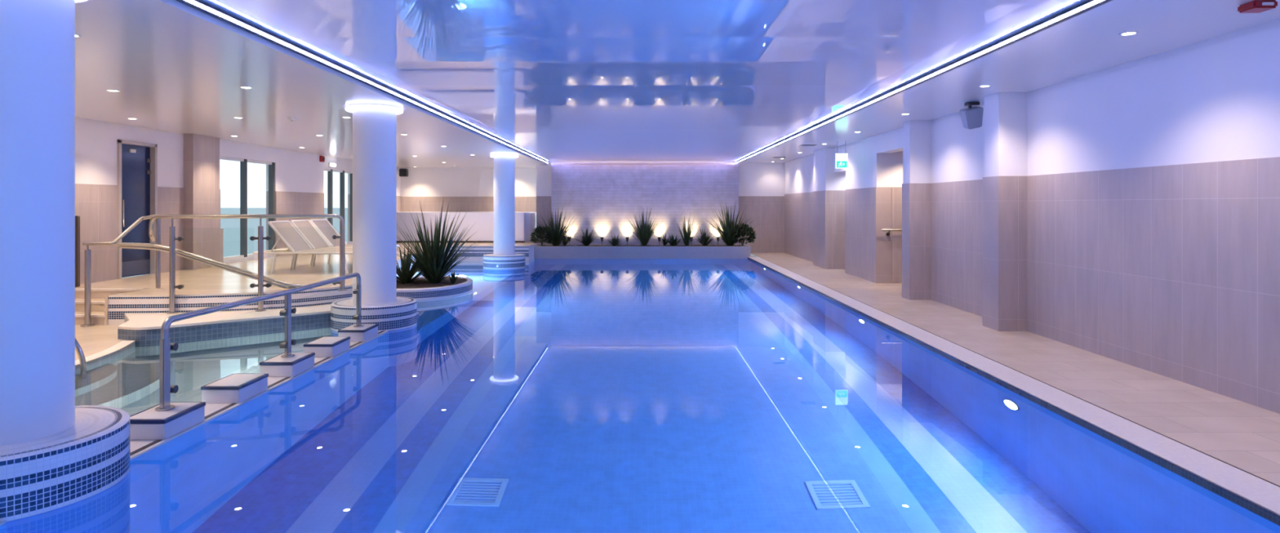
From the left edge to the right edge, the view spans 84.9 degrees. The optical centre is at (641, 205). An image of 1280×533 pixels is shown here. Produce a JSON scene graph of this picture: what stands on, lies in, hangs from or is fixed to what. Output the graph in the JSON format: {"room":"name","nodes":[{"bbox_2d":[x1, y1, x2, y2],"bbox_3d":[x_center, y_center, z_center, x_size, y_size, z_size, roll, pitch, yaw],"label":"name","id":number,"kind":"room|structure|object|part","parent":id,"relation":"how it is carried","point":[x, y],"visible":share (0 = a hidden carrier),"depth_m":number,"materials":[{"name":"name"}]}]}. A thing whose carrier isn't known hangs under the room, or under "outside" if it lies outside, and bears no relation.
{"room":"spa","nodes":[
{"label":"spa","id":0,"kind":"room"},
{"bbox_2d":[75,324,134,371],"bbox_3d":[-6.250,1.845,4.950,2.700,0.850,6.900,0,0,0],"label":"floor","id":1,"kind":"structure","parent":0,"point":[96,339],"depth_m":7.33,"materials":[{"name":"beige tile"}]},
{"bbox_2d":[75,337,86,374],"bbox_3d":[-5.147,1.422,6.014,0.660,0.797,0.047,0,0,-12],"label":"grab rail","id":2,"kind":"object","parent":1,"relation":"attached to","point":[78,349],"visible":0.23,"depth_m":6.06,"materials":[{"name":"silver metal"}]},
{"bbox_2d":[75,340,134,368],"bbox_3d":[-5.055,1.427,4.758,0.330,0.026,5.124,0,0,-4],"label":"trim","id":3,"kind":"structure","parent":1,"relation":"on","point":[123,344],"depth_m":6.77,"materials":[{"name":"tile"}]},
{"bbox_2d":[80,213,160,327],"bbox_3d":[-6.381,0.768,8.610,0.377,1.304,0.919,0,0,0],"label":"stair handrail","id":4,"kind":"object","parent":1,"relation":"on","point":[87,253],"visible":0.83,"depth_m":8.22,"materials":[{"name":"silver metal"}]},
{"bbox_3d":[-6.500,0.970,8.220,0.062,0.900,0.061,0,0,0],"label":"post","id":5,"kind":"part","parent":4,"relation":"part of","materials":[{"name":"silver metal"}]},
{"bbox_3d":[-6.500,1.412,8.220,0.140,0.016,0.140,0,0,0],"label":"plate","id":6,"kind":"part","parent":4,"relation":"part of","materials":[{"name":"silver metal"}]},
{"bbox_3d":[-6.372,0.294,8.633,0.359,0.356,0.871,0,0,0],"label":"rail","id":7,"kind":"part","parent":4,"relation":"part of","materials":[{"name":"silver metal"}]},
{"bbox_3d":[-6.240,0.610,9.040,0.056,0.920,0.055,0,0,0],"label":"post","id":8,"kind":"part","parent":4,"relation":"part of","materials":[{"name":"silver metal"}]},
{"bbox_2d":[75,285,161,324],"bbox_3d":[-6.960,1.248,8.790,1.280,0.363,1.020,0,0,0],"label":"steps","id":9,"kind":"structure","parent":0,"point":[99,293],"depth_m":8.68,"materials":[{"name":"beige tile"}]},
{"bbox_2d":[75,215,79,287],"bbox_3d":[-7.390,0.608,9.160,0.060,0.935,0.060,0,0,0],"label":"slim post","id":10,"kind":"object","parent":9,"relation":"on","point":[77,217],"visible":0.72,"depth_m":9.14,"materials":[{"name":"metal"}]},
{"bbox_2d":[183,133,219,269],"bbox_3d":[-7.520,-0.060,11.985,0.160,2.260,0.730,0,0,0],"label":"pillar","id":11,"kind":"structure","parent":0,"point":[201,152],"depth_m":11.86,"materials":[{"name":"grey tile"}]},
{"bbox_2d":[75,116,400,284],"bbox_3d":[-7.694,0.130,9.450,0.212,2.680,25.300,0,0,0],"label":"wall","id":12,"kind":"structure","parent":0,"point":[299,175],"depth_m":11.12,"materials":[{"name":"white paint"}]},
{"bbox_2d":[117,139,157,279],"bbox_3d":[-7.655,0.058,10.550,0.170,2.025,0.800,0,0,0],"label":"door","id":13,"kind":"structure","parent":12,"relation":"in","point":[137,162],"depth_m":10.62,"materials":[{"name":"navy painted panel"},{"name":"brushed steel"}]},
{"bbox_3d":[-7.624,0.120,10.280,0.062,0.400,0.024,0,0,0],"label":"handle","id":14,"kind":"part","parent":13,"relation":"part of","materials":[{"name":"silver metal"}]},
{"bbox_3d":[-7.646,0.945,10.550,0.008,0.210,0.680,0,0,0],"label":"kick plate","id":15,"kind":"part","parent":13,"relation":"part of","materials":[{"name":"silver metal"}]},
{"bbox_2d":[219,228,223,262],"bbox_3d":[-7.553,0.745,12.480,0.067,0.650,0.240,0,0,0],"label":"wall","id":16,"kind":"structure","parent":12,"relation":"attached to","point":[221,230],"depth_m":12.54,"materials":[{"name":"white paint"}]},
{"bbox_2d":[219,155,275,260],"bbox_3d":[-7.670,0.060,13.588,0.100,1.900,1.935,0,0,0],"label":"window","id":17,"kind":"structure","parent":12,"relation":"in","point":[243,162],"depth_m":13.50,"materials":[{"name":"glass"},{"name":"dark grey metal"}]},
{"bbox_2d":[319,155,324,161],"bbox_3d":[-7.562,-1.100,16.600,0.075,0.140,0.160,0,0,0],"label":"fire alarm","id":18,"kind":"object","parent":12,"relation":"attached to","point":[322,158],"visible":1,"depth_m":16.53,"materials":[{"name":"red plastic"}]},
{"bbox_2d":[328,161,336,167],"bbox_3d":[-7.570,-0.990,17.170,0.060,0.120,0.340,0,0,0],"label":"wall lamp","id":19,"kind":"object","parent":12,"relation":"attached to","point":[331,164],"visible":1,"depth_m":17.11,"materials":[{"name":"white plastic"}]},
{"bbox_2d":[324,168,352,244],"bbox_3d":[-7.670,0.060,17.677,0.100,1.900,1.855,0,0,0],"label":"window","id":20,"kind":"structure","parent":12,"relation":"in","point":[330,171],"depth_m":17.92,"materials":[{"name":"grey glass"}]},
{"bbox_2d":[80,241,541,297],"bbox_3d":[-5.280,1.745,15.200,4.640,1.350,13.800,0,0,0],"label":"floor","id":21,"kind":"structure","parent":0,"point":[211,281],"depth_m":10.29,"materials":[{"name":"beige tile"}]},
{"bbox_2d":[116,242,312,288],"bbox_3d":[-5.199,0.756,8.608,2.108,0.631,0.100,0,0,-17],"label":"handrail","id":22,"kind":"object","parent":21,"relation":"on","point":[244,273],"visible":0.81,"depth_m":8.56,"materials":[{"name":"silver metal"}]},
{"bbox_2d":[253,220,352,273],"bbox_3d":[-5.280,0.662,11.270,1.620,0.822,0.640,0,0,0],"label":"sun lounger","id":23,"kind":"object","parent":21,"relation":"on","point":[288,233],"visible":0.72,"depth_m":11.11,"materials":[{"name":"white"}]},
{"bbox_3d":[-5.760,0.910,10.970,0.094,0.326,0.036,0,0,0],"label":"leg","id":24,"kind":"part","parent":23,"relation":"part of","materials":[{"name":"white"}]},
{"bbox_3d":[-5.646,0.497,11.270,0.420,0.491,0.640,0,0,0],"label":"backrest frame","id":25,"kind":"part","parent":23,"relation":"part of","materials":[{"name":"white"}]},
{"bbox_3d":[-5.760,0.910,11.570,0.094,0.326,0.036,0,0,0],"label":"leg","id":26,"kind":"part","parent":23,"relation":"part of","materials":[{"name":"white"}]},
{"bbox_3d":[-5.280,0.750,11.270,1.620,0.038,0.640,0,0,0],"label":"frame","id":27,"kind":"part","parent":23,"relation":"part of","materials":[{"name":"white"}]},
{"bbox_3d":[-4.640,0.910,10.970,0.094,0.326,0.036,0,0,0],"label":"leg","id":28,"kind":"part","parent":23,"relation":"part of","materials":[{"name":"white metal"}]},
{"bbox_2d":[275,219,352,269],"bbox_3d":[-5.280,0.662,11.960,1.620,0.822,0.640,0,0,0],"label":"sun lounger","id":29,"kind":"object","parent":21,"relation":"on","point":[305,228],"visible":0.51,"depth_m":11.94,"materials":[{"name":"white"}]},
{"bbox_3d":[-5.760,0.910,11.660,0.094,0.326,0.036,0,0,0],"label":"leg","id":30,"kind":"part","parent":29,"relation":"part of","materials":[{"name":"white"}]},
{"bbox_3d":[-5.646,0.497,11.960,0.420,0.491,0.640,0,0,0],"label":"backrest frame","id":31,"kind":"part","parent":29,"relation":"part of","materials":[{"name":"white"}]},
{"bbox_3d":[-5.760,0.910,12.260,0.094,0.326,0.036,0,0,0],"label":"leg","id":32,"kind":"part","parent":29,"relation":"part of","materials":[{"name":"white"}]},
{"bbox_2d":[104,246,528,324],"bbox_3d":[-4.483,1.581,13.321,2.429,0.978,10.454,0,0,7],"label":"step","id":33,"kind":"structure","parent":21,"relation":"attached to","point":[117,306],"depth_m":8.46,"materials":[{"name":"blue tile"}]},
{"bbox_2d":[309,218,399,266],"bbox_3d":[-5.280,0.662,12.650,1.620,0.822,0.640,0,0,0],"label":"sun lounger","id":34,"kind":"object","parent":21,"relation":"on","point":[323,226],"visible":0.46,"depth_m":12.60,"materials":[{"name":"white"}]},
{"bbox_3d":[-5.760,0.910,12.350,0.094,0.326,0.036,0,0,0],"label":"leg","id":35,"kind":"part","parent":34,"relation":"part of","materials":[{"name":"white"}]},
{"bbox_3d":[-5.646,0.497,12.650,0.420,0.491,0.640,0,0,0],"label":"backrest frame","id":36,"kind":"part","parent":34,"relation":"part of","materials":[{"name":"white"}]},
{"bbox_2d":[75,0,547,167],"bbox_3d":[-5.900,-1.285,9.550,6.200,0.190,25.500,0,0,0],"label":"ceiling","id":37,"kind":"structure","parent":0,"point":[175,66],"depth_m":7.35,"materials":[{"name":"white paint"}]},
{"bbox_2d":[106,88,119,91],"bbox_3d":[-5.470,-1.187,7.250,0.120,0.007,0.120,0,0,0],"label":"recessed light","id":38,"kind":"object","parent":37,"relation":"in","point":[108,90],"visible":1,"depth_m":7.22,"materials":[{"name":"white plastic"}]},
{"bbox_2d":[239,85,253,88],"bbox_3d":[-3.980,-1.187,7.050,0.120,0.007,0.120,0,0,0],"label":"recessed light","id":39,"kind":"object","parent":37,"relation":"in","point":[241,86],"visible":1,"depth_m":7.02,"materials":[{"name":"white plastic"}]},
{"bbox_2d":[287,116,296,121],"bbox_3d":[-4.720,-1.163,9.460,0.110,0.055,0.110,0,0,0],"label":"smoke detector","id":40,"kind":"object","parent":37,"relation":"attached to","point":[291,118],"visible":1,"depth_m":9.43,"materials":[{"name":"white plastic"}]},
{"bbox_2d":[396,211,536,242],"bbox_3d":[-5.400,0.639,21.030,4.400,0.862,2.140,0,0,0],"label":"wall","id":41,"kind":"structure","parent":0,"point":[482,223],"depth_m":20.00,"materials":[{"name":"white paint"}]},
{"bbox_2d":[400,167,536,212],"bbox_3d":[-5.275,-0.020,22.200,4.650,2.380,0.224,0,0,0],"label":"wall","id":42,"kind":"structure","parent":0,"point":[472,188],"depth_m":22.10,"materials":[{"name":"white paint"}]},
{"bbox_2d":[399,168,408,176],"bbox_3d":[-7.365,-1.010,21.852,0.230,0.240,0.504,0,0,0],"label":"speaker","id":43,"kind":"object","parent":42,"relation":"attached to","point":[402,172],"visible":1,"depth_m":21.60},
{"bbox_2d":[536,162,551,244],"bbox_3d":[-2.915,-0.005,21.094,0.470,2.550,0.212,0,0,0],"label":"wall","id":44,"kind":"structure","parent":0,"point":[543,172],"depth_m":21.00,"materials":[{"name":"white paint"}]},
{"bbox_2d":[551,162,735,163],"bbox_3d":[0.110,-1.260,21.050,5.580,0.080,0.300,0,0,0],"label":"wall","id":45,"kind":"structure","parent":0,"point":[552,162],"depth_m":20.90,"materials":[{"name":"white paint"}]},
{"bbox_2d":[551,164,738,244],"bbox_3d":[0.110,0.075,21.030,5.580,2.590,0.340,0,0,0],"label":"wall","id":46,"kind":"structure","parent":0,"point":[600,197],"depth_m":20.86,"materials":[{"name":"stone"}]},
{"bbox_2d":[551,163,738,164],"bbox_3d":[0.110,-1.220,20.788,5.540,0.050,0.146,0,0,0],"label":"light","id":47,"kind":"object","parent":46,"relation":"attached to","point":[552,163],"visible":0.98,"depth_m":20.72,"materials":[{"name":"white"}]},
{"bbox_2d":[197,0,1279,162],"bbox_3d":[1.700,-1.323,9.000,9.000,0.114,24.400,0,0,0],"label":"ceiling","id":48,"kind":"structure","parent":0,"point":[553,81],"depth_m":6.05,"materials":[{"name":"white paint"}]},
{"bbox_2d":[176,0,547,163],"bbox_3d":[-2.780,-1.254,8.800,0.082,0.048,23.800,0,0,0],"label":"led strip","id":49,"kind":"object","parent":48,"relation":"attached to","point":[196,4],"visible":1,"depth_m":5.89,"materials":[{"name":"grey plastic"}]},
{"bbox_2d":[799,144,817,146],"bbox_3d":[3.550,-1.274,14.900,0.320,0.011,0.200,0,0,0],"label":"ceiling vent","id":50,"kind":"object","parent":48,"relation":"in","point":[801,144],"visible":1,"depth_m":14.84,"materials":[{"name":"grey metal"}]},
{"bbox_2d":[835,153,848,168],"bbox_3d":[3.980,-1.005,13.907,0.240,0.550,0.026,0,0,0],"label":"exit sign","id":51,"kind":"object","parent":48,"relation":"hanging from","point":[841,159],"visible":1,"depth_m":13.90,"materials":[{"name":"white plastic"}]},
{"bbox_2d":[735,0,1111,163],"bbox_3d":[2.815,-1.254,8.800,0.082,0.048,23.800,0,0,0],"label":"led strip","id":52,"kind":"object","parent":48,"relation":"attached to","point":[1091,4],"visible":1,"depth_m":5.89,"materials":[{"name":"grey plastic"}]},
{"bbox_2d":[959,102,983,128],"bbox_3d":[4.085,-1.108,8.674,0.244,0.341,0.213,0,0,0],"label":"speaker","id":53,"kind":"object","parent":48,"relation":"hanging from","point":[971,117],"visible":1,"depth_m":8.62},
{"bbox_2d":[978,84,991,87],"bbox_3d":[3.680,-1.276,7.500,0.120,0.007,0.120,0,0,0],"label":"recessed light","id":54,"kind":"object","parent":48,"relation":"in","point":[981,86],"visible":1,"depth_m":7.50,"materials":[{"name":"white plastic"}]},
{"bbox_2d":[1119,31,1137,35],"bbox_3d":[3.620,-1.276,5.200,0.120,0.007,0.120,0,0,0],"label":"recessed light","id":55,"kind":"object","parent":48,"relation":"in","point":[1128,33],"visible":1,"depth_m":5.19,"materials":[{"name":"white plastic"}]},
{"bbox_2d":[1237,0,1277,13],"bbox_3d":[3.890,-1.254,4.414,0.150,0.049,0.152,0,0,0],"label":"beacon","id":56,"kind":"object","parent":48,"relation":"attached to","point":[1255,6],"visible":1,"depth_m":4.38,"materials":[{"name":"red plastic"}]},
{"bbox_2d":[738,162,784,253],"bbox_3d":[4.550,0.072,21.100,3.300,2.705,0.224,0,0,0],"label":"wall","id":57,"kind":"structure","parent":0,"point":[761,184],"depth_m":20.99,"materials":[{"name":"white paint"}]},
{"bbox_2d":[813,147,836,269],"bbox_3d":[4.225,0.072,16.150,0.250,2.705,1.100,0,0,0],"label":"pillar","id":58,"kind":"structure","parent":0,"point":[824,193],"depth_m":15.63,"materials":[{"name":"white paint"}]},
{"bbox_2d":[784,135,891,283],"bbox_3d":[4.435,0.072,16.895,0.294,2.705,8.210,0,0,0],"label":"wall","id":59,"kind":"structure","parent":0,"point":[868,191],"depth_m":14.09,"materials":[{"name":"white paint"}]},
{"bbox_2d":[876,127,902,153],"bbox_3d":[4.435,-1.115,11.845,0.270,0.330,1.890,0,0,0],"label":"lintel","id":60,"kind":"object","parent":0,"point":[890,142],"visible":0.43,"depth_m":12.13,"materials":[{"name":"white paint"}]},
{"bbox_2d":[891,151,902,283],"bbox_3d":[5.385,0.147,12.865,1.630,2.555,0.174,0,0,0],"label":"wall","id":61,"kind":"structure","parent":0,"point":[896,157],"depth_m":12.78,"materials":[{"name":"white paint"}]},
{"bbox_2d":[881,228,902,235],"bbox_3d":[4.830,0.497,12.728,0.940,0.135,0.096,0,0,0],"label":"wall rail","id":62,"kind":"object","parent":61,"relation":"attached to","point":[882,229],"visible":0.46,"depth_m":12.68,"materials":[{"name":"silver metal"}]},
{"bbox_3d":[4.830,0.450,12.700,0.940,0.040,0.040,0,0,0],"label":"rail","id":63,"kind":"part","parent":62,"relation":"part of","materials":[{"name":"silver metal"}]},
{"bbox_2d":[902,120,931,299],"bbox_3d":[4.202,0.072,10.680,0.337,2.705,0.304,0,0,0],"label":"pillar","id":64,"kind":"structure","parent":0,"point":[917,134],"depth_m":10.54,"materials":[{"name":"white paint"}]},
{"bbox_2d":[982,92,1027,331],"bbox_3d":[4.202,0.072,8.090,0.337,2.705,0.364,0,0,0],"label":"pillar","id":65,"kind":"structure","parent":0,"point":[1006,113],"depth_m":7.92,"materials":[{"name":"white paint"}]},
{"bbox_2d":[751,253,1279,485],"bbox_3d":[4.715,1.573,8.900,2.970,0.295,24.200,0,0,0],"label":"floor","id":66,"kind":"structure","parent":0,"point":[1244,436],"depth_m":5.68,"materials":[{"name":"beige tile"}]},
{"bbox_2d":[931,17,1279,413],"bbox_3d":[4.470,0.072,3.850,0.224,2.705,14.100,0,0,0],"label":"wall","id":67,"kind":"structure","parent":0,"point":[1153,181],"depth_m":5.97,"materials":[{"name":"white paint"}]},
{"bbox_3d":[-1.230,2.345,8.850,8.340,1.750,20.900,0,0,0],"label":"basin","id":68,"kind":"object","parent":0,"visible":0},
{"bbox_2d":[0,0,129,522],"bbox_3d":[-3.250,1.016,3.620,0.980,4.409,0.980,0,0,0],"label":"column","id":69,"kind":"structure","parent":68,"relation":"on","point":[55,453],"depth_m":3.49,"materials":[{"name":"white paint"}]},
{"bbox_2d":[0,330,388,525],"bbox_3d":[-3.081,1.962,5.225,0.282,1.016,6.450,0,0,0],"label":"weir","id":70,"kind":"object","parent":68,"relation":"in","point":[212,411],"visible":0.08,"depth_m":5.02,"materials":[{"name":"tile"}]},
{"bbox_2d":[129,402,205,439],"bbox_3d":[-3.092,1.395,4.540,0.281,0.126,0.406,0,0,0],"label":"block","id":71,"kind":"object","parent":70,"relation":"on","point":[149,424],"visible":0.73,"depth_m":4.42,"materials":[{"name":"white tile"}]},
{"bbox_2d":[200,373,268,403],"bbox_3d":[-3.092,1.395,5.340,0.281,0.126,0.406,0,0,0],"label":"block","id":72,"kind":"object","parent":70,"relation":"on","point":[233,388],"visible":0.94,"depth_m":5.20,"materials":[{"name":"white tile"}]},
{"bbox_2d":[259,352,315,377],"bbox_3d":[-3.092,1.395,6.130,0.281,0.126,0.406,0,0,0],"label":"block","id":73,"kind":"object","parent":70,"relation":"on","point":[277,366],"visible":0.83,"depth_m":5.96,"materials":[{"name":"white tile"}]},
{"bbox_2d":[155,272,364,411],"bbox_3d":[-3.105,1.032,6.125,0.120,0.600,3.220,0,0,0],"label":"handrail","id":74,"kind":"object","parent":73,"relation":"on","point":[166,346],"visible":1,"depth_m":5.38,"materials":[{"name":"silver metal"}]},
{"bbox_3d":[-3.110,1.101,4.570,0.032,0.461,0.068,0,0,0],"label":"post","id":75,"kind":"part","parent":74,"relation":"part of","materials":[{"name":"silver metal"}]},
{"bbox_3d":[-3.110,1.325,4.570,0.110,0.013,0.110,0,0,0],"label":"plate","id":76,"kind":"part","parent":74,"relation":"part of","materials":[{"name":"silver metal"}]},
{"bbox_3d":[-3.107,0.826,6.125,0.051,0.188,3.156,0,0,0],"label":"rail","id":77,"kind":"part","parent":74,"relation":"part of","materials":[{"name":"silver metal"}]},
{"bbox_3d":[-3.110,1.053,6.160,0.032,0.556,0.068,0,0,0],"label":"post","id":78,"kind":"part","parent":74,"relation":"part of","materials":[{"name":"silver metal"}]},
{"bbox_3d":[-3.110,1.325,6.160,0.110,0.013,0.110,0,0,0],"label":"plate","id":79,"kind":"part","parent":74,"relation":"part of","materials":[{"name":"silver metal"}]},
{"bbox_3d":[-3.100,1.101,7.680,0.032,0.461,0.068,0,0,0],"label":"post","id":80,"kind":"part","parent":74,"relation":"part of","materials":[{"name":"silver metal"}]},
{"bbox_3d":[-3.100,1.325,7.680,0.110,0.013,0.110,0,0,0],"label":"plate","id":81,"kind":"part","parent":74,"relation":"part of","materials":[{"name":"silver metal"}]},
{"bbox_2d":[303,336,350,357],"bbox_3d":[-3.092,1.395,6.900,0.281,0.126,0.406,0,0,0],"label":"block","id":82,"kind":"object","parent":70,"relation":"on","point":[324,346],"visible":0.91,"depth_m":6.75,"materials":[{"name":"white tile"}]},
{"bbox_2d":[337,324,378,342],"bbox_3d":[-3.092,1.395,7.660,0.281,0.126,0.406,0,0,0],"label":"block","id":83,"kind":"object","parent":70,"relation":"on","point":[368,331],"visible":0.82,"depth_m":7.49,"materials":[{"name":"white tile"}]},
{"bbox_2d":[330,103,417,331],"bbox_3d":[-3.250,1.016,8.530,0.980,4.409,0.980,0,0,0],"label":"column","id":84,"kind":"structure","parent":68,"relation":"on","point":[374,126],"depth_m":8.31,"materials":[{"name":"white paint"}]},
{"bbox_2d":[396,275,472,300],"bbox_3d":[-3.680,1.845,11.850,1.569,1.151,2.120,0,0,0],"label":"planter","id":85,"kind":"object","parent":68,"relation":"on","point":[420,290],"visible":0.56,"depth_m":11.22,"materials":[{"name":"white tile"}]},
{"bbox_2d":[396,243,427,284],"bbox_3d":[-3.882,0.941,11.447,0.872,0.758,0.927,0,0,0],"label":"agave plant","id":86,"kind":"object","parent":85,"relation":"on","point":[406,275],"visible":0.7,"depth_m":11.41,"materials":[{"name":"green plant"}]},
{"bbox_2d":[412,245,458,283],"bbox_3d":[-3.362,0.972,11.564,0.796,0.711,0.707,0,0,37],"label":"agave plant","id":87,"kind":"object","parent":85,"relation":"on","point":[432,272],"visible":0.84,"depth_m":11.50,"materials":[{"name":"green plant"}]},
{"bbox_2d":[396,200,479,274],"bbox_3d":[-3.559,0.580,11.927,1.629,1.471,1.616,0,0,-31],"label":"yucca plant","id":88,"kind":"object","parent":85,"relation":"on","point":[441,246],"visible":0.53,"depth_m":11.73,"materials":[{"name":"green plant"}]},
{"bbox_2d":[448,271,458,283],"bbox_3d":[-3.142,1.208,11.718,0.147,0.250,0.138,0,0,42],"label":"agave plant","id":89,"kind":"object","parent":85,"relation":"on","point":[453,278],"visible":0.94,"depth_m":11.71,"materials":[{"name":"green plant"}]},
{"bbox_2d":[483,154,524,269],"bbox_3d":[-3.250,1.016,16.600,0.980,4.409,0.980,0,0,0],"label":"column","id":90,"kind":"structure","parent":68,"relation":"on","point":[504,256],"depth_m":16.37,"materials":[{"name":"white paint"}]},
{"bbox_2d":[0,258,1279,532],"bbox_3d":[-1.230,1.470,8.850,8.340,0.001,20.900,0,0,0],"label":"pool water","id":91,"kind":"object","parent":68,"relation":"in","point":[548,395],"visible":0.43,"depth_m":4.33,"materials":[{"name":"blue liquid"}]},
{"bbox_2d":[533,243,751,258],"bbox_3d":[0.010,1.355,20.073,6.020,0.430,1.545,0,0,0],"label":"trough","id":92,"kind":"object","parent":68,"relation":"on","point":[546,251],"visible":0.88,"depth_m":19.30,"materials":[{"name":"tile"}]},
{"bbox_2d":[529,225,552,246],"bbox_3d":[-2.825,0.874,19.913,0.738,0.617,0.735,0,0,0],"label":"shrub","id":93,"kind":"object","parent":92,"relation":"in","point":[537,231],"visible":0.96,"depth_m":19.78,"materials":[{"name":"green plant"}]},
{"bbox_2d":[533,205,578,246],"bbox_3d":[-2.429,0.569,20.126,1.240,1.232,1.397,0,0,21],"label":"yucca plant","id":94,"kind":"object","parent":92,"relation":"on","point":[557,236],"visible":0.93,"depth_m":19.84,"materials":[{"name":"green plant"}]},
{"bbox_2d":[561,227,573,245],"bbox_3d":[-2.280,0.899,20.303,0.698,0.570,0.376,0,0,43],"label":"leaf plant","id":95,"kind":"object","parent":92,"relation":"on","point":[565,242],"visible":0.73,"depth_m":20.30,"materials":[{"name":"green plant"}]},
{"bbox_2d":[577,228,598,246],"bbox_3d":[-1.581,0.908,20.001,0.613,0.556,0.554,0,0,-41],"label":"leaf plant","id":96,"kind":"object","parent":92,"relation":"on","point":[587,240],"visible":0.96,"depth_m":19.95,"materials":[{"name":"green plant"}]},
{"bbox_2d":[607,235,622,246],"bbox_3d":[-0.748,0.979,19.840,0.514,0.414,0.558,0,0,0],"label":"leaf plant","id":97,"kind":"object","parent":92,"relation":"on","point":[614,242],"visible":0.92,"depth_m":19.81,"materials":[{"name":"green plant"}]},
{"bbox_2d":[625,208,663,246],"bbox_3d":[0.142,0.599,20.102,1.129,1.173,1.215,0,0,36],"label":"yucca plant","id":98,"kind":"object","parent":92,"relation":"on","point":[644,234],"visible":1,"depth_m":19.97,"materials":[{"name":"green plant"}]},
{"bbox_2d":[658,233,671,245],"bbox_3d":[0.687,0.985,20.153,0.468,0.396,0.495,0,0,0],"label":"leaf plant","id":99,"kind":"object","parent":92,"relation":"on","point":[664,238],"visible":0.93,"depth_m":20.17,"materials":[{"name":"green plant"}]},
{"bbox_2d":[666,234,682,246],"bbox_3d":[0.913,0.968,19.810,0.569,0.437,0.559,0,0,0],"label":"leaf plant","id":100,"kind":"object","parent":92,"relation":"on","point":[672,242],"visible":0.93,"depth_m":19.76,"materials":[{"name":"green plant"}]},
{"bbox_2d":[675,215,701,246],"bbox_3d":[1.352,0.683,20.223,0.815,0.998,0.713,0,0,-26],"label":"yucca plant","id":101,"kind":"object","parent":92,"relation":"on","point":[686,233],"visible":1,"depth_m":20.13,"materials":[{"name":"green plant"}]},
{"bbox_2d":[695,228,713,246],"bbox_3d":[1.764,0.912,19.905,0.606,0.548,0.548,0,0,-34],"label":"leaf plant","id":102,"kind":"object","parent":92,"relation":"on","point":[704,241],"visible":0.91,"depth_m":19.89,"materials":[{"name":"green plant"}]},
{"bbox_2d":[704,204,757,246],"bbox_3d":[2.508,0.505,20.016,1.331,1.361,1.613,0,0,-31],"label":"yucca plant","id":103,"kind":"object","parent":92,"relation":"on","point":[727,228],"visible":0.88,"depth_m":19.85,"materials":[{"name":"green plant"}]},
{"bbox_2d":[731,222,755,246],"bbox_3d":[2.872,0.839,19.945,0.835,0.686,0.825,0,0,0],"label":"shrub","id":104,"kind":"object","parent":92,"relation":"on","point":[751,234],"visible":0.81,"depth_m":19.77,"materials":[{"name":"green plant"}]},
{"bbox_2d":[747,257,1279,525],"bbox_3d":[3.083,1.452,8.060,0.306,0.056,22.520,0,0,0],"label":"coping","id":105,"kind":"object","parent":68,"relation":"on","point":[1260,496],"visible":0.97,"depth_m":4.66,"materials":[{"name":"tile"}]},
{"bbox_3d":[-4.335,1.846,5.750,2.230,0.748,7.100,0,0,0],"label":"basin","id":106,"kind":"object","parent":68,"relation":"in","visible":0},
{"bbox_2d":[75,326,338,416],"bbox_3d":[-4.335,1.470,5.750,2.230,0.001,7.100,0,0,0],"label":"water","id":107,"kind":"object","parent":106,"relation":"in","point":[128,381],"visible":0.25,"depth_m":6.33,"materials":[{"name":"liquid"}]},
{"bbox_2d":[117,303,330,329],"bbox_3d":[-4.627,1.675,8.356,3.008,0.790,1.491,0,0,-21],"label":"ledge","id":108,"kind":"object","parent":106,"relation":"on","point":[132,321],"visible":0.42,"depth_m":8.01,"materials":[{"name":"tile"}]},
{"bbox_2d":[117,312,330,345],"bbox_3d":[-4.473,1.438,7.999,2.430,0.265,0.250,0,0,-35],"label":"wall","id":109,"kind":"structure","parent":108,"relation":"attached to","point":[141,337],"depth_m":7.79,"materials":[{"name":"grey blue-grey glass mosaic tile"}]},
{"bbox_2d":[148,213,347,314],"bbox_3d":[-4.907,0.696,8.532,2.449,1.169,0.542,0,0,-2],"label":"balustrade","id":110,"kind":"object","parent":108,"relation":"on","point":[260,237],"visible":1,"depth_m":8.43,"materials":[{"name":"silver metal"}]},
{"bbox_3d":[-5.560,0.765,8.300,0.060,1.030,0.060,0,0,0],"label":"post","id":111,"kind":"part","parent":110,"relation":"part of","materials":[{"name":"silver metal"}]},
{"bbox_3d":[-4.933,0.291,8.543,2.412,0.359,0.521,0,0,0],"label":"rail","id":112,"kind":"part","parent":110,"relation":"part of","materials":[{"name":"silver metal"}]},
{"bbox_3d":[-4.600,0.765,8.460,0.060,1.030,0.060,0,0,0],"label":"post","id":113,"kind":"part","parent":110,"relation":"part of","materials":[{"name":"silver metal"}]},
{"bbox_3d":[-4.600,0.203,8.460,0.020,0.097,0.019,0,0,0],"label":"stem","id":114,"kind":"part","parent":110,"relation":"part of","materials":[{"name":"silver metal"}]},
{"bbox_3d":[-3.750,0.745,8.780,0.060,0.650,0.060,0,0,0],"label":"post","id":115,"kind":"part","parent":110,"relation":"part of","materials":[{"name":"silver metal"}]},
{"label":"outside","id":116,"kind":"structure","parent":0,"visible":0},
{"bbox_2d":[121,208,347,278],"bbox_3d":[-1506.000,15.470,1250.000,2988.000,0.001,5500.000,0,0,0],"label":"sea","id":117,"kind":"structure","parent":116,"point":[231,227],"depth_m":471.52,"materials":[{"name":"teal liquid"}]}
]}

